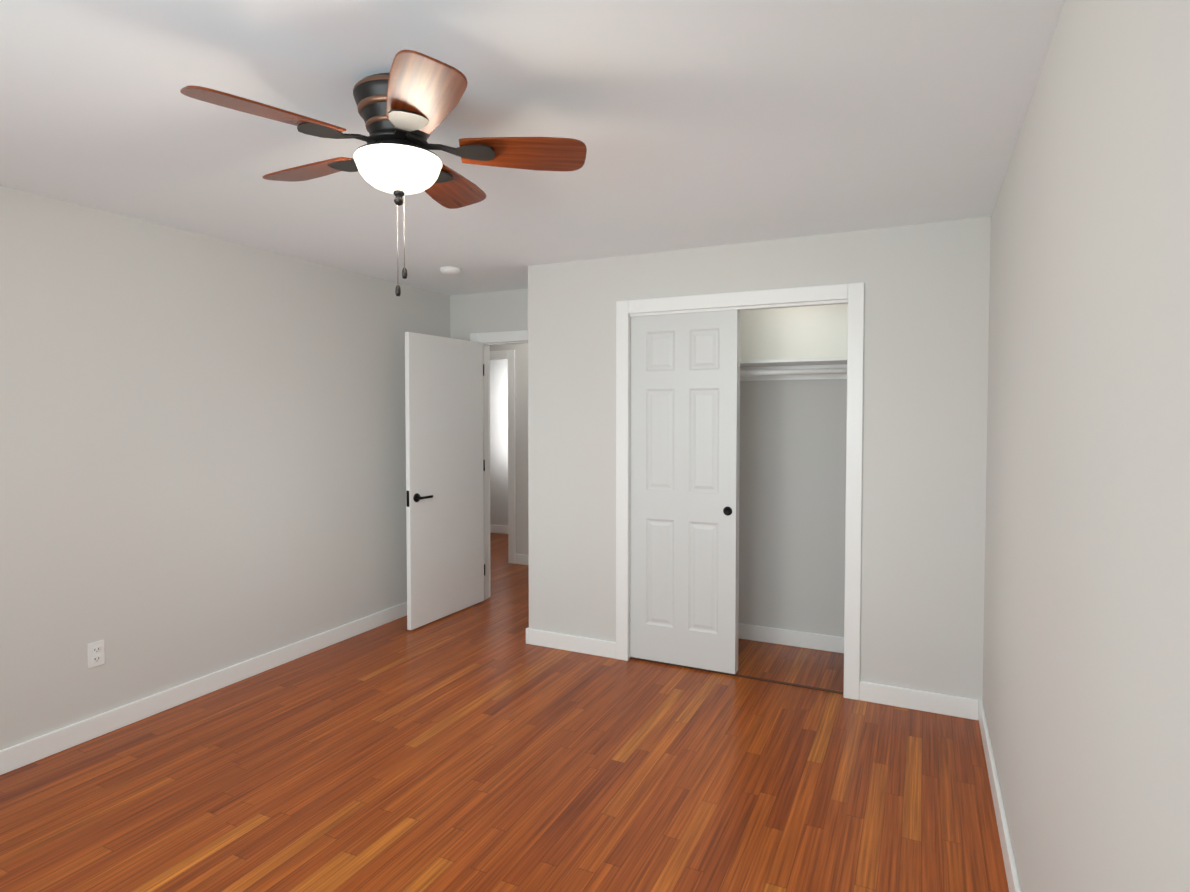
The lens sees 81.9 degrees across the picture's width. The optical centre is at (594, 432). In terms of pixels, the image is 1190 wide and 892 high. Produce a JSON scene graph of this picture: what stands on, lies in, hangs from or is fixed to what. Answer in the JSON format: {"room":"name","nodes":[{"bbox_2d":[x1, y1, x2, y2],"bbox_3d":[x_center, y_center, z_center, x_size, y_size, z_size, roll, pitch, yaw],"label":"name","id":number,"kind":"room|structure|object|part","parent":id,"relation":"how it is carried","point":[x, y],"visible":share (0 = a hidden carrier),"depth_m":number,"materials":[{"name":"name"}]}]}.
{"room":"empty bedroom","nodes":[
{"label":"empty bedroom","id":0,"kind":"room"},
{"bbox_2d":[0,185,449,749],"bbox_3d":[-2.353,0.188,3.203,0.120,2.440,5.490,1,2,26],"label":"wall","id":1,"kind":"structure","parent":0,"point":[202,455],"depth_m":3.51,"materials":[{"name":"white paint"}]},
{"bbox_2d":[87,640,104,668],"bbox_3d":[-2.309,1.024,3.173,0.008,0.114,0.070,1,2,26],"label":"electrical outlet plate","id":2,"kind":"object","parent":1,"relation":"attached to","point":[96,655],"visible":1,"depth_m":3.17,"materials":[{"name":"white plastic"}]},
{"bbox_2d":[0,602,406,774],"bbox_3d":[-2.290,1.358,3.208,0.020,0.100,5.250,1,2,26],"label":"baseboard","id":3,"kind":"structure","parent":1,"relation":"attached to","point":[22,754],"depth_m":3.50,"materials":[{"name":"white wood"}]},
{"bbox_2d":[490,359,507,525],"bbox_3d":[0.567,0.051,7.717,6.440,2.440,0.120,1,2,26],"label":"wall","id":4,"kind":"structure","parent":0,"point":[498,442],"depth_m":8.49,"materials":[{"name":"white paint"}]},
{"bbox_2d":[490,524,507,533],"bbox_3d":[-0.598,1.206,8.236,3.680,0.100,0.016,1,2,26],"label":"baseboard","id":5,"kind":"structure","parent":4,"relation":"attached to","point":[501,529],"depth_m":8.51,"materials":[{"name":"white wood"}]},
{"bbox_2d":[0,533,1008,891],"bbox_3d":[-1.167,1.430,4.141,6.440,0.100,8.140,1,2,26],"label":"floor","id":6,"kind":"structure","parent":0,"point":[482,747],"depth_m":2.78,"materials":[{"name":"laminate"}]},
{"bbox_2d":[630,657,842,693],"bbox_3d":[0.778,1.384,3.929,1.240,0.005,0.022,1,2,26],"label":"floor track","id":7,"kind":"object","parent":6,"relation":"on","point":[791,684],"visible":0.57,"depth_m":3.88,"materials":[{"name":"brown"}]},
{"bbox_2d":[489,343,528,554],"bbox_3d":[-0.025,0.088,6.482,6.440,2.440,0.120,1,2,26],"label":"wall","id":8,"kind":"structure","parent":0,"point":[521,425],"depth_m":6.75,"materials":[{"name":"white paint"}]},
{"bbox_2d":[489,350,515,563],"bbox_3d":[-1.232,0.236,6.989,0.980,2.115,0.018,1,2,26],"label":"door frame","id":9,"kind":"structure","parent":8,"relation":"attached to","point":[508,354],"depth_m":6.79,"materials":[{"name":"white wood"}]},
{"bbox_2d":[515,554,528,564],"bbox_3d":[0.380,1.266,6.248,2.595,0.100,0.016,1,2,26],"label":"baseboard","id":10,"kind":"structure","parent":8,"relation":"attached to","point":[523,559],"depth_m":6.77,"materials":[{"name":"white wood"}]},
{"bbox_2d":[0,0,1064,295],"bbox_3d":[-1.167,-1.119,4.064,6.440,0.120,8.140,1,2,26],"label":"ceiling","id":11,"kind":"structure","parent":0,"point":[690,124],"depth_m":2.17,"materials":[{"name":"white paint"}]},
{"bbox_2d":[180,50,586,295],"bbox_3d":[-0.589,-0.707,1.999,1.026,0.579,1.052,1,2,26],"label":"ceiling fan","id":12,"kind":"object","parent":11,"relation":"hanging from","point":[408,103],"visible":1,"depth_m":1.90,"materials":[{"name":"brown wood"}]},
{"label":"blade","id":13,"kind":"part","parent":12,"relation":"part of","materials":[{"name":"brown wood"}]},
{"bbox_3d":[-0.878,-0.825,2.152,0.368,0.006,0.164,1,15,30],"label":"blade","id":14,"kind":"part","parent":12,"relation":"part of","materials":[{"name":"brown wood"}]},
{"bbox_3d":[-0.566,-0.743,1.977,0.246,0.093,0.246,1,2,26],"label":"lamp shade","id":15,"kind":"part","parent":12,"relation":"part of","materials":[{"name":"white glass"}]},
{"bbox_3d":[-0.607,-0.616,2.109,0.003,0.323,0.003,1,2,26],"label":"chain","id":16,"kind":"part","parent":12,"relation":"part of","materials":[{"name":"grey metal"}]},
{"bbox_3d":[-0.588,-0.644,2.114,0.003,0.268,0.003,1,2,26],"label":"chain","id":17,"kind":"part","parent":12,"relation":"part of","materials":[{"name":"grey metal"}]},
{"label":"blade","id":18,"kind":"part","parent":12,"relation":"part of","materials":[{"name":"brown wood"}]},
{"bbox_3d":[-0.494,-0.830,2.327,0.164,0.006,0.368,-12,-1,12],"label":"blade","id":19,"kind":"part","parent":12,"relation":"part of","materials":[{"name":"brown wood"}]},
{"bbox_3d":[-0.209,-0.821,2.015,0.368,0.006,0.164,0,-11,-6],"label":"blade","id":20,"kind":"part","parent":12,"relation":"part of","materials":[{"name":"brown wood"}]},
{"bbox_2d":[440,266,460,274],"bbox_3d":[-0.941,-1.053,4.468,0.136,0.037,0.136,1,2,26],"label":"smoke detector","id":21,"kind":"object","parent":11,"relation":"attached to","point":[448,270],"visible":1,"depth_m":4.42,"materials":[{"name":"white plastic"}]},
{"bbox_2d":[450,289,846,636],"bbox_3d":[0.541,0.139,4.797,3.720,2.440,0.130,1,2,26],"label":"wall","id":22,"kind":"structure","parent":0,"point":[792,492],"depth_m":4.41,"materials":[{"name":"white paint"}]},
{"bbox_2d":[405,332,484,629],"bbox_3d":[-1.083,0.323,5.045,0.137,2.038,0.845,1,2,27],"label":"entry door","id":23,"kind":"structure","parent":22,"relation":"in","point":[445,464],"depth_m":4.97,"materials":[{"name":"white wood"}]},
{"bbox_3d":[-1.166,0.446,4.749,0.012,0.018,0.127,1,2,27],"label":"handle lever","id":24,"kind":"part","parent":23,"relation":"part of","materials":[{"name":"black metal"}]},
{"bbox_2d":[470,330,527,599],"bbox_3d":[-0.507,0.282,5.299,0.990,2.125,0.156,1,2,26],"label":"door frame","id":25,"kind":"structure","parent":22,"relation":"attached to","point":[485,473],"depth_m":5.48,"materials":[{"name":"white wood"}]},
{"bbox_2d":[738,623,843,652],"bbox_3d":[1.083,1.319,4.501,2.456,0.100,0.020,1,2,26],"label":"baseboard","id":26,"kind":"structure","parent":22,"relation":"attached to","point":[823,642],"depth_m":4.41,"materials":[{"name":"white wood"}]},
{"bbox_2d":[740,357,846,380],"bbox_3d":[1.012,-0.390,4.302,2.454,0.109,0.344,1,2,26],"label":"closet shelf","id":27,"kind":"object","parent":22,"relation":"attached to","point":[799,369],"visible":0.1,"depth_m":4.20,"materials":[{"name":"white wood"}]},
{"bbox_3d":[0.962,-0.368,4.197,2.416,0.034,0.034,1,2,26],"label":"rod","id":28,"kind":"part","parent":27,"relation":"part of","materials":[{"name":"white metal"}]},
{"bbox_2d":[740,304,847,359],"bbox_3d":[1.087,-0.760,4.445,2.456,0.621,0.003,1,2,26],"label":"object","id":29,"kind":"structure","parent":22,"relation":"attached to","point":[799,332],"depth_m":4.36,"materials":[{"name":"white paint"}]},
{"bbox_2d":[528,216,990,699],"bbox_3d":[0.756,0.166,3.924,2.576,2.440,0.120,1,2,26],"label":"wall","id":30,"kind":"structure","parent":0,"point":[926,350],"depth_m":3.52,"materials":[{"name":"white paint"}]},
{"bbox_2d":[526,627,615,658],"bbox_3d":[-0.149,1.324,4.318,0.620,0.100,0.016,1,2,26],"label":"baseboard","id":31,"kind":"structure","parent":30,"relation":"attached to","point":[585,645],"depth_m":4.31,"materials":[{"name":"white wood"}]},
{"bbox_2d":[630,310,738,673],"bbox_3d":[0.513,0.336,4.026,0.647,2.068,0.034,1,2,26],"label":"closet door","id":32,"kind":"structure","parent":30,"relation":"in","point":[683,475],"depth_m":4.00,"materials":[{"name":"white wood"}]},
{"bbox_2d":[723,506,731,515],"bbox_3d":[0.753,0.444,3.894,0.052,0.052,0.006,1,2,26],"label":"door knob","id":33,"kind":"object","parent":32,"relation":"attached to","point":[727,510],"visible":1,"depth_m":3.89,"materials":[{"name":"black metal"}]},
{"bbox_2d":[737,310,740,670],"bbox_3d":[0.530,0.335,4.062,0.647,2.068,0.034,1,2,26],"label":"closet door","id":34,"kind":"structure","parent":30,"relation":"in","point":[738,490],"depth_m":3.92,"materials":[{"name":"white wood"}]},
{"bbox_2d":[616,282,864,699],"bbox_3d":[0.786,0.329,3.914,1.280,2.115,0.120,1,2,26],"label":"door frame","id":35,"kind":"structure","parent":30,"relation":"attached to","point":[798,304],"depth_m":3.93,"materials":[{"name":"white wood"}]},
{"bbox_2d":[859,681,971,718],"bbox_3d":[1.627,1.350,3.466,0.540,0.100,0.016,1,2,26],"label":"baseboard","id":36,"kind":"structure","parent":30,"relation":"attached to","point":[932,702],"depth_m":3.46,"materials":[{"name":"white wood"}]},
{"bbox_2d":[982,0,1189,891],"bbox_3d":[1.137,0.236,1.601,0.120,2.440,5.380,1,2,26],"label":"wall","id":37,"kind":"structure","parent":0,"point":[1086,674],"depth_m":1.22,"materials":[{"name":"white paint"}]},
{"bbox_2d":[972,699,1020,891],"bbox_3d":[0.897,1.416,1.297,0.020,0.100,4.560,1,2,26],"label":"baseboard","id":38,"kind":"structure","parent":37,"relation":"attached to","point":[978,713],"depth_m":2.51,"materials":[{"name":"white wood"}]}
]}

